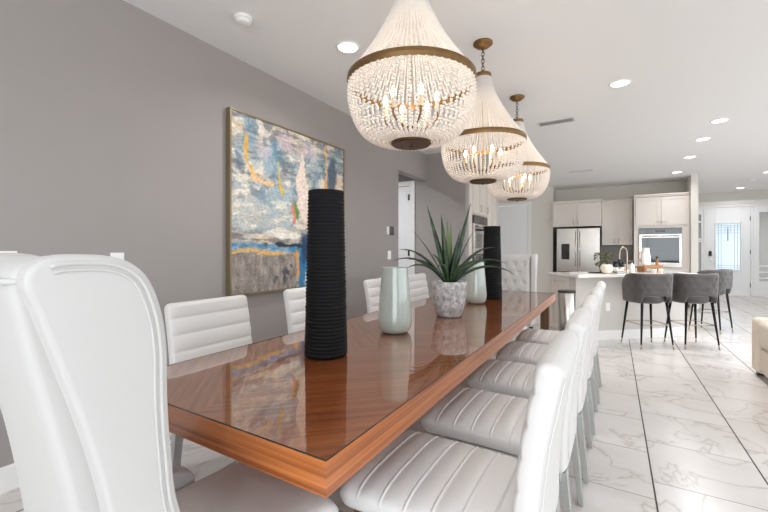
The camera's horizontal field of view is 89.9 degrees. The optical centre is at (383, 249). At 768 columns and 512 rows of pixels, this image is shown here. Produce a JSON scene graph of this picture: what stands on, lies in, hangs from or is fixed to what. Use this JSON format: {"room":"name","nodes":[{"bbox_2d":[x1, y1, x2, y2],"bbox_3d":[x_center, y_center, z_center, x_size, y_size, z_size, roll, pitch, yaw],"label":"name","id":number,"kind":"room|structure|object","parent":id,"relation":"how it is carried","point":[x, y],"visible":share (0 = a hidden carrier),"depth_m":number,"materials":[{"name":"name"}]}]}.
{"room":"dining room","nodes":[
{"label":"dining room","id":0,"kind":"room"},
{"bbox_2d":[0,0,425,467],"bbox_3d":[-1.777,-0.175,2.407,0.120,2.850,9.510,0,0,31],"label":"wall","id":1,"kind":"structure","parent":0,"point":[113,114],"depth_m":2.58,"materials":[{"name":"beige paint"}]},
{"bbox_2d":[0,251,16,252],"bbox_3d":[-1.975,0.062,1.948,0.011,0.115,0.180,0,0,31],"label":"light switch","id":2,"kind":"object","parent":1,"relation":"attached to","point":[0,251],"visible":0.12,"depth_m":1.99,"materials":[{"name":"white plastic"}]},
{"bbox_2d":[0,463,18,494],"bbox_3d":[-1.939,1.183,2.003,0.016,0.135,8.410,0,0,31],"label":"baseboard","id":3,"kind":"structure","parent":1,"relation":"attached to","point":[8,474],"depth_m":1.99,"materials":[{"name":"white paint"}]},
{"bbox_2d":[110,253,123,259],"bbox_3d":[-1.685,0.074,2.433,0.011,0.115,0.080,0,0,31],"label":"light switch","id":4,"kind":"object","parent":1,"relation":"attached to","point":[117,255],"visible":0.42,"depth_m":2.44,"materials":[{"name":"white plastic"}]},
{"bbox_2d":[226,107,344,295],"bbox_3d":[-0.866,-0.388,3.761,0.054,1.525,1.530,0,0,31],"label":"painting","id":5,"kind":"object","parent":1,"relation":"attached to","point":[271,168],"visible":0.73,"depth_m":3.44,"materials":[{"name":"multicoloured paint"}]},
{"bbox_2d":[387,226,393,234],"bbox_3d":[0.087,-0.270,5.382,0.030,0.120,0.160,0,0,31],"label":"thermostat","id":6,"kind":"object","parent":1,"relation":"attached to","point":[390,230],"visible":1,"depth_m":5.36,"materials":[{"name":"white plastic"}]},
{"bbox_2d":[0,295,767,511],"bbox_3d":[3.216,1.300,4.311,10.300,0.100,17.900,0,0,31],"label":"floor","id":7,"kind":"structure","parent":0,"point":[680,429],"depth_m":2.67,"materials":[{"name":"tile"}]},
{"bbox_2d":[0,253,338,511],"bbox_3d":[-0.546,0.631,1.037,0.579,1.248,0.781,0,0,36],"label":"chair","id":8,"kind":"object","parent":7,"relation":"on","point":[84,402],"visible":0.98,"depth_m":0.67,"materials":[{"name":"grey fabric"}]},
{"bbox_2d":[164,295,251,466],"bbox_3d":[-0.751,0.768,2.091,0.714,0.968,0.510,0,0,31],"label":"dining chair","id":9,"kind":"object","parent":7,"relation":"on","point":[195,328],"visible":0.28,"depth_m":2.15,"materials":[{"name":"white leather"}]},
{"bbox_2d":[283,287,305,333],"bbox_3d":[-0.310,0.768,2.829,0.714,0.968,0.510,0,0,31],"label":"dining chair","id":10,"kind":"object","parent":7,"relation":"on","point":[294,299],"visible":0.12,"depth_m":2.78,"materials":[{"name":"white leather"}]},
{"bbox_2d":[167,290,554,511],"bbox_3d":[0.453,0.868,2.889,1.045,0.765,4.036,0,0,31],"label":"dining table","id":11,"kind":"object","parent":7,"relation":"on","point":[271,408],"visible":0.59,"depth_m":1.38,"materials":[{"name":"brown wood"}]},
{"bbox_2d":[304,189,347,359],"bbox_3d":[-0.269,0.106,1.792,0.199,0.757,0.199,0,0,15],"label":"vase","id":12,"kind":"object","parent":11,"relation":"on","point":[325,338],"visible":1,"depth_m":1.71,"materials":[{"name":"black ceramic"}]},
{"bbox_2d":[378,267,411,333],"bbox_3d":[0.064,0.294,2.285,0.200,0.383,0.200,0,0,31],"label":"ceramic vase","id":13,"kind":"object","parent":11,"relation":"on","point":[394,311],"visible":1,"depth_m":2.21,"materials":[{"name":"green ceramic"}]},
{"bbox_2d":[394,203,514,317],"bbox_3d":[0.527,0.069,2.827,0.764,0.832,0.599,0,0,31],"label":"potted plant","id":14,"kind":"object","parent":11,"relation":"on","point":[448,293],"visible":1,"depth_m":2.80,"materials":[{"name":"green plant"}]},
{"bbox_2d":[465,261,486,303],"bbox_3d":[0.836,0.294,3.520,0.200,0.383,0.200,0,0,31],"label":"ceramic vase","id":15,"kind":"object","parent":11,"relation":"on","point":[476,293],"visible":0.72,"depth_m":3.44,"materials":[{"name":"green ceramic"}]},
{"bbox_2d":[483,226,501,298],"bbox_3d":[1.092,0.123,3.891,0.201,0.723,0.201,0,0,-24],"label":"vase","id":16,"kind":"object","parent":11,"relation":"on","point":[493,276],"visible":0.82,"depth_m":3.81,"materials":[{"name":"black ceramic"}]},
{"bbox_2d":[363,278,380,313],"bbox_3d":[0.223,0.768,3.722,0.714,0.968,0.510,0,0,31],"label":"dining chair","id":17,"kind":"object","parent":7,"relation":"on","point":[371,286],"visible":0.09,"depth_m":3.67,"materials":[{"name":"white leather"}]},
{"bbox_2d":[408,273,428,301],"bbox_3d":[0.639,0.768,4.418,0.714,0.968,0.510,0,0,31],"label":"dining chair","id":18,"kind":"object","parent":7,"relation":"on","point":[418,288],"visible":0.14,"depth_m":4.51,"materials":[{"name":"white leather"}]},
{"bbox_2d":[339,330,579,511],"bbox_3d":[0.266,0.768,1.338,0.714,0.968,0.510,0,0,31],"label":"dining chair","id":19,"kind":"object","parent":7,"relation":"on","point":[417,471],"visible":1,"depth_m":1.23,"materials":[{"name":"white leather"}]},
{"bbox_2d":[468,172,498,260],"bbox_3d":[1.538,0.000,7.089,0.750,2.500,1.680,0,0,31],"label":"pantry cabinet","id":20,"kind":"object","parent":7,"relation":"on","point":[483,204],"visible":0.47,"depth_m":6.65,"materials":[{"name":"beige paint"}]},
{"bbox_2d":[472,255,482,260],"bbox_3d":[1.455,0.410,6.784,0.637,0.650,0.780,0,0,31],"label":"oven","id":21,"kind":"object","parent":20,"relation":"in","point":[476,257],"visible":0.02,"depth_m":6.47,"materials":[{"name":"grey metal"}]},
{"bbox_2d":[472,215,487,254],"bbox_3d":[1.455,-0.250,6.784,0.637,0.650,0.780,0,0,31],"label":"oven","id":22,"kind":"object","parent":20,"relation":"in","point":[478,222],"visible":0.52,"depth_m":6.47,"materials":[{"name":"grey metal"}]},
{"bbox_2d":[421,308,591,511],"bbox_3d":[0.595,0.768,1.869,0.714,0.968,0.510,0,0,31],"label":"dining chair","id":23,"kind":"object","parent":7,"relation":"on","point":[488,420],"visible":0.7,"depth_m":1.75,"materials":[{"name":"white leather"}]},
{"bbox_2d":[501,254,537,331],"bbox_3d":[1.666,0.653,5.041,0.556,1.204,0.750,0,0,31],"label":"chair","id":24,"kind":"object","parent":7,"relation":"on","point":[524,266],"visible":0.35,"depth_m":5.14,"materials":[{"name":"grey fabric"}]},
{"bbox_2d":[467,295,598,483],"bbox_3d":[0.937,0.768,2.422,0.714,0.968,0.510,0,0,31],"label":"dining chair","id":25,"kind":"object","parent":7,"relation":"on","point":[510,378],"visible":0.52,"depth_m":2.30,"materials":[{"name":"white leather"}]},
{"bbox_2d":[496,287,602,434],"bbox_3d":[1.274,0.768,2.966,0.714,0.968,0.510,0,0,31],"label":"dining chair","id":26,"kind":"object","parent":7,"relation":"on","point":[521,352],"visible":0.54,"depth_m":2.87,"materials":[{"name":"white leather"}]},
{"bbox_2d":[515,281,605,402],"bbox_3d":[1.606,0.768,3.502,0.714,0.968,0.510,0,0,31],"label":"dining chair","id":27,"kind":"object","parent":7,"relation":"on","point":[538,336],"visible":0.44,"depth_m":3.41,"materials":[{"name":"white leather"}]},
{"bbox_2d":[558,290,575,330],"bbox_3d":[2.412,0.890,5.082,0.220,0.720,0.220,0,0,31],"label":"trash can","id":28,"kind":"object","parent":7,"relation":"on","point":[566,299],"visible":0.52,"depth_m":5.00,"materials":[{"name":"silver metal"}]},
{"bbox_2d":[557,228,600,271],"bbox_3d":[4.865,0.350,9.618,0.940,1.760,0.776,0,0,31],"label":"refrigerator","id":29,"kind":"object","parent":7,"relation":"on","point":[576,247],"visible":0.73,"depth_m":9.32,"materials":[{"name":"grey metal"}]},
{"bbox_2d":[550,275,684,340],"bbox_3d":[3.448,0.814,5.699,1.803,0.872,0.576,0,0,-11],"label":"kitchen island","id":30,"kind":"object","parent":7,"relation":"on","point":[611,322],"visible":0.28,"depth_m":5.42,"materials":[{"name":"grey paint"}]},
{"bbox_2d":[605,303,609,310],"bbox_3d":[3.110,0.790,5.350,0.070,0.114,0.009,0,0,-11],"label":"wall outlet","id":31,"kind":"object","parent":30,"relation":"attached to","point":[607,305],"visible":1,"depth_m":5.34,"materials":[{"name":"white plastic"}]},
{"bbox_2d":[548,271,697,277],"bbox_3d":[3.498,0.355,5.686,1.950,0.041,0.680,0,0,-11],"label":"island countertop","id":32,"kind":"structure","parent":30,"relation":"on","point":[565,274],"depth_m":5.49,"materials":[{"name":"white stone"}]},
{"bbox_2d":[593,252,612,271],"bbox_3d":[3.305,0.179,5.813,0.275,0.309,0.269,0,0,-33],"label":"herb plant","id":33,"kind":"object","parent":32,"relation":"on","point":[597,253],"visible":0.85,"depth_m":5.80,"materials":[{"name":"green plant"}]},
{"bbox_2d":[600,264,612,272],"bbox_3d":[3.192,0.271,5.524,0.171,0.126,0.171,0,0,31],"label":"round vase","id":34,"kind":"object","parent":32,"relation":"on","point":[605,268],"visible":0.98,"depth_m":5.46,"materials":[{"name":"beige ceramic"}]},
{"bbox_2d":[612,261,618,270],"bbox_3d":[3.554,0.255,5.911,0.080,0.158,0.080,0,0,31],"label":"glass jar","id":35,"kind":"object","parent":32,"relation":"on","point":[615,264],"visible":0.8,"depth_m":5.89,"materials":[{"name":"clear glass"}]},
{"bbox_2d":[613,269,625,272],"bbox_3d":[3.376,0.306,5.519,0.150,0.055,0.080,0,0,-11],"label":"sponge caddy","id":36,"kind":"object","parent":32,"relation":"on","point":[616,270],"visible":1,"depth_m":5.49,"materials":[{"name":"white ceramic"}]},
{"bbox_2d":[619,261,624,268],"bbox_3d":[3.659,0.255,5.932,0.080,0.158,0.080,0,0,31],"label":"glass jar","id":37,"kind":"object","parent":32,"relation":"on","point":[621,266],"visible":0.6,"depth_m":5.90,"materials":[{"name":"clear glass"}]},
{"bbox_2d":[618,247,628,271],"bbox_3d":[3.590,0.141,5.764,0.172,0.385,0.097,0,0,-34],"label":"faucet","id":38,"kind":"object","parent":32,"relation":"on","point":[619,259],"visible":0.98,"depth_m":5.77,"materials":[{"name":"gold metal"}]},
{"bbox_2d":[629,261,634,272],"bbox_3d":[3.596,0.245,5.583,0.068,0.177,0.068,0,0,-19],"label":"soap bottle","id":39,"kind":"object","parent":32,"relation":"on","point":[631,266],"visible":0.95,"depth_m":5.56,"materials":[{"name":"white plastic"}]},
{"bbox_2d":[635,265,662,271],"bbox_3d":[4.060,0.281,5.899,0.340,0.105,0.170,0,0,-11],"label":"wooden riser","id":40,"kind":"object","parent":32,"relation":"on","point":[643,268],"visible":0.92,"depth_m":5.83,"materials":[{"name":"brown wood"}]},
{"bbox_2d":[638,248,650,265],"bbox_3d":[3.990,0.108,5.884,0.179,0.280,0.136,0,0,-40],"label":"pitcher","id":41,"kind":"object","parent":40,"relation":"on","point":[645,259],"visible":0.91,"depth_m":5.85,"materials":[{"name":"white ceramic"}]},
{"bbox_2d":[621,273,674,349],"bbox_3d":[3.430,0.774,5.014,0.506,0.953,0.448,0,0,0],"label":"bar stool","id":42,"kind":"object","parent":7,"relation":"on","point":[650,289],"visible":1,"depth_m":4.86,"materials":[{"name":"grey fabric"}]},
{"bbox_2d":[633,192,689,303],"bbox_3d":[6.316,0.000,8.825,1.005,2.500,0.750,0,0,31],"label":"tall cabinet","id":43,"kind":"object","parent":7,"relation":"on","point":[662,210],"visible":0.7,"depth_m":8.51,"materials":[{"name":"beige paint"}]},
{"bbox_2d":[639,228,681,267],"bbox_3d":[6.256,-0.050,8.763,0.775,0.870,0.637,0,0,31],"label":"oven","id":44,"kind":"object","parent":43,"relation":"in","point":[664,243],"visible":0.93,"depth_m":8.50,"materials":[{"name":"grey metal"}]},
{"bbox_2d":[664,273,720,349],"bbox_3d":[4.008,0.774,5.014,0.506,0.953,0.448,0,0,4],"label":"bar stool","id":45,"kind":"object","parent":7,"relation":"on","point":[695,289],"visible":0.95,"depth_m":4.85,"materials":[{"name":"grey fabric"}]},
{"bbox_2d":[688,269,732,333],"bbox_3d":[5.073,0.774,5.957,0.506,0.953,0.449,0,0,-29],"label":"bar stool","id":46,"kind":"object","parent":7,"relation":"on","point":[725,275],"visible":0.63,"depth_m":5.78,"materials":[{"name":"grey fabric"}]},
{"bbox_2d":[752,317,767,377],"bbox_3d":[3.620,0.963,2.794,0.950,0.575,2.110,0,0,31],"label":"sofa","id":47,"kind":"object","parent":7,"relation":"on","point":[759,324],"visible":1,"depth_m":3.76,"materials":[{"name":"beige fabric"}]},
{"bbox_2d":[398,149,467,297],"bbox_3d":[0.220,-0.175,6.823,2.580,2.850,0.120,0,0,31],"label":"wall","id":48,"kind":"structure","parent":0,"point":[446,197],"depth_m":6.37,"materials":[{"name":"beige paint"}]},
{"bbox_2d":[398,181,414,274],"bbox_3d":[0.067,0.035,6.801,1.040,2.430,0.095,0,0,31],"label":"door","id":49,"kind":"structure","parent":48,"relation":"in","point":[406,195],"depth_m":6.62,"materials":[{"name":"white paint"}]},
{"bbox_2d":[124,0,767,193],"bbox_3d":[3.216,-1.650,4.311,10.300,0.100,17.900,0,0,31],"label":"ceiling","id":50,"kind":"structure","parent":0,"point":[690,64],"depth_m":3.34,"materials":[{"name":"white paint"}]},
{"bbox_2d":[234,12,252,26],"bbox_3d":[-0.967,-1.579,2.651,0.124,0.043,0.124,0,0,31],"label":"smoke detector","id":51,"kind":"object","parent":50,"relation":"attached to","point":[243,19],"visible":1,"depth_m":2.62,"materials":[{"name":"white plastic"}]},
{"bbox_2d":[336,41,359,53],"bbox_3d":[-0.284,-1.596,3.035,0.188,0.008,0.188,0,0,31],"label":"recessed light","id":52,"kind":"object","parent":50,"relation":"in","point":[347,47],"visible":1,"depth_m":3.04,"materials":[{"name":"white plastic"}]},
{"bbox_2d":[347,0,476,150],"bbox_3d":[0.135,-1.052,1.923,0.639,1.097,0.639,0,0,-17],"label":"chandelier","id":53,"kind":"object","parent":50,"relation":"hanging from","point":[402,11],"visible":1,"depth_m":1.79,"materials":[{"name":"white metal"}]},
{"bbox_2d":[441,38,526,184],"bbox_3d":[0.764,-1.052,2.976,0.639,1.097,0.639,0,0,-12],"label":"chandelier","id":54,"kind":"object","parent":50,"relation":"hanging from","point":[486,94],"visible":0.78,"depth_m":2.85,"materials":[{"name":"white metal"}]},
{"bbox_2d":[486,94,549,201],"bbox_3d":[1.391,-1.052,4.026,0.639,1.097,0.639,0,0,-17],"label":"chandelier","id":55,"kind":"object","parent":50,"relation":"hanging from","point":[534,153],"visible":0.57,"depth_m":3.91,"materials":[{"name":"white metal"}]},
{"bbox_2d":[537,117,574,126],"bbox_3d":[2.144,-1.594,4.799,0.420,0.013,0.170,0,0,31],"label":"ceiling vent","id":56,"kind":"object","parent":50,"relation":"in","point":[570,119],"visible":1,"depth_m":4.78,"materials":[{"name":"white metal"}]},
{"bbox_2d":[570,169,592,172],"bbox_3d":[3.992,-1.594,7.796,0.420,0.013,0.120,0,0,31],"label":"ceiling vent","id":57,"kind":"object","parent":50,"relation":"in","point":[591,169],"visible":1,"depth_m":7.79,"materials":[{"name":"white metal"}]},
{"bbox_2d":[609,79,631,87],"bbox_3d":[2.263,-1.596,3.692,0.188,0.008,0.188,0,0,31],"label":"recessed light","id":58,"kind":"object","parent":50,"relation":"in","point":[622,82],"visible":1,"depth_m":3.69,"materials":[{"name":"white plastic"}]},
{"bbox_2d":[694,137,710,140],"bbox_3d":[4.595,-1.596,5.548,0.188,0.008,0.188,0,0,31],"label":"recessed light","id":59,"kind":"object","parent":50,"relation":"in","point":[703,138],"visible":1,"depth_m":5.55,"materials":[{"name":"white plastic"}]},
{"bbox_2d":[710,118,729,122],"bbox_3d":[4.146,-1.596,4.757,0.188,0.008,0.188,0,0,31],"label":"recessed light","id":60,"kind":"object","parent":50,"relation":"in","point":[720,120],"visible":1,"depth_m":4.75,"materials":[{"name":"white plastic"}]},
{"bbox_2d":[498,187,555,292],"bbox_3d":[3.808,-0.175,10.422,1.490,2.850,0.600,0,0,31],"label":"wall","id":61,"kind":"structure","parent":0,"point":[543,233],"depth_m":9.91,"materials":[{"name":"white paint"}]},
{"bbox_2d":[498,202,530,253],"bbox_3d":[3.390,-0.005,10.278,1.020,2.510,0.095,0,0,31],"label":"door","id":62,"kind":"structure","parent":61,"relation":"in","point":[514,219],"depth_m":10.21,"materials":[{"name":"white paint"}]},
{"bbox_2d":[556,181,684,271],"bbox_3d":[5.899,-0.175,9.592,2.950,2.850,0.120,0,0,31],"label":"wall","id":63,"kind":"structure","parent":0,"point":[622,191],"depth_m":9.59,"materials":[{"name":"white paint"}]},
{"bbox_2d":[552,199,601,227],"bbox_3d":[4.865,-0.892,9.691,1.065,0.635,0.750,0,0,31],"label":"upper cabinet","id":64,"kind":"object","parent":63,"relation":"attached to","point":[575,213],"visible":1,"depth_m":9.40,"materials":[{"name":"beige paint"}]},
{"bbox_2d":[602,245,631,262],"bbox_3d":[5.792,0.105,9.577,0.647,0.440,0.014,0,0,31],"label":"backsplash","id":65,"kind":"structure","parent":63,"relation":"attached to","point":[614,249],"depth_m":9.56,"materials":[{"name":"grey tile"}]},
{"bbox_2d":[602,199,632,244],"bbox_3d":[5.683,-0.665,9.395,0.632,1.090,0.420,0,0,31],"label":"upper cabinet","id":66,"kind":"object","parent":63,"relation":"attached to","point":[617,215],"visible":1,"depth_m":9.24,"materials":[{"name":"beige paint"}]},
{"bbox_2d":[685,174,697,307],"bbox_3d":[6.783,-0.175,8.499,0.120,2.850,0.850,0,0,31],"label":"wall","id":67,"kind":"structure","parent":0,"point":[691,183],"depth_m":8.14,"materials":[{"name":"white paint"}]},
{"bbox_2d":[698,190,767,205],"bbox_3d":[10.300,-0.175,10.225,4.200,2.850,0.120,0,0,31],"label":"wall","id":68,"kind":"structure","parent":0,"point":[757,194],"depth_m":10.57,"materials":[{"name":"white paint"}]},
{"bbox_2d":[698,208,703,270],"bbox_3d":[8.965,0.030,10.958,0.205,2.440,0.050,0,0,31],"label":"window","id":69,"kind":"structure","parent":68,"relation":"in","point":[700,210],"depth_m":10.92,"materials":[{"name":"white paint"}]},
{"bbox_2d":[706,206,750,295],"bbox_3d":[9.490,0.036,10.611,0.932,2.428,0.108,0,0,31],"label":"door","id":70,"kind":"structure","parent":68,"relation":"in","point":[727,228],"depth_m":10.58,"materials":[{"name":"white paint"}]},
{"bbox_2d":[698,199,767,296],"bbox_3d":[9.613,-0.050,10.595,1.960,2.600,0.150,0,0,31],"label":"trim","id":71,"kind":"structure","parent":68,"relation":"attached to","point":[739,203],"depth_m":10.44,"materials":[{"name":"white paint"}]},
{"bbox_2d":[753,205,767,296],"bbox_3d":[10.133,0.030,10.261,0.435,2.440,0.050,0,0,31],"label":"door","id":72,"kind":"structure","parent":68,"relation":"in","point":[760,213],"depth_m":10.29,"materials":[{"name":"white paint"}]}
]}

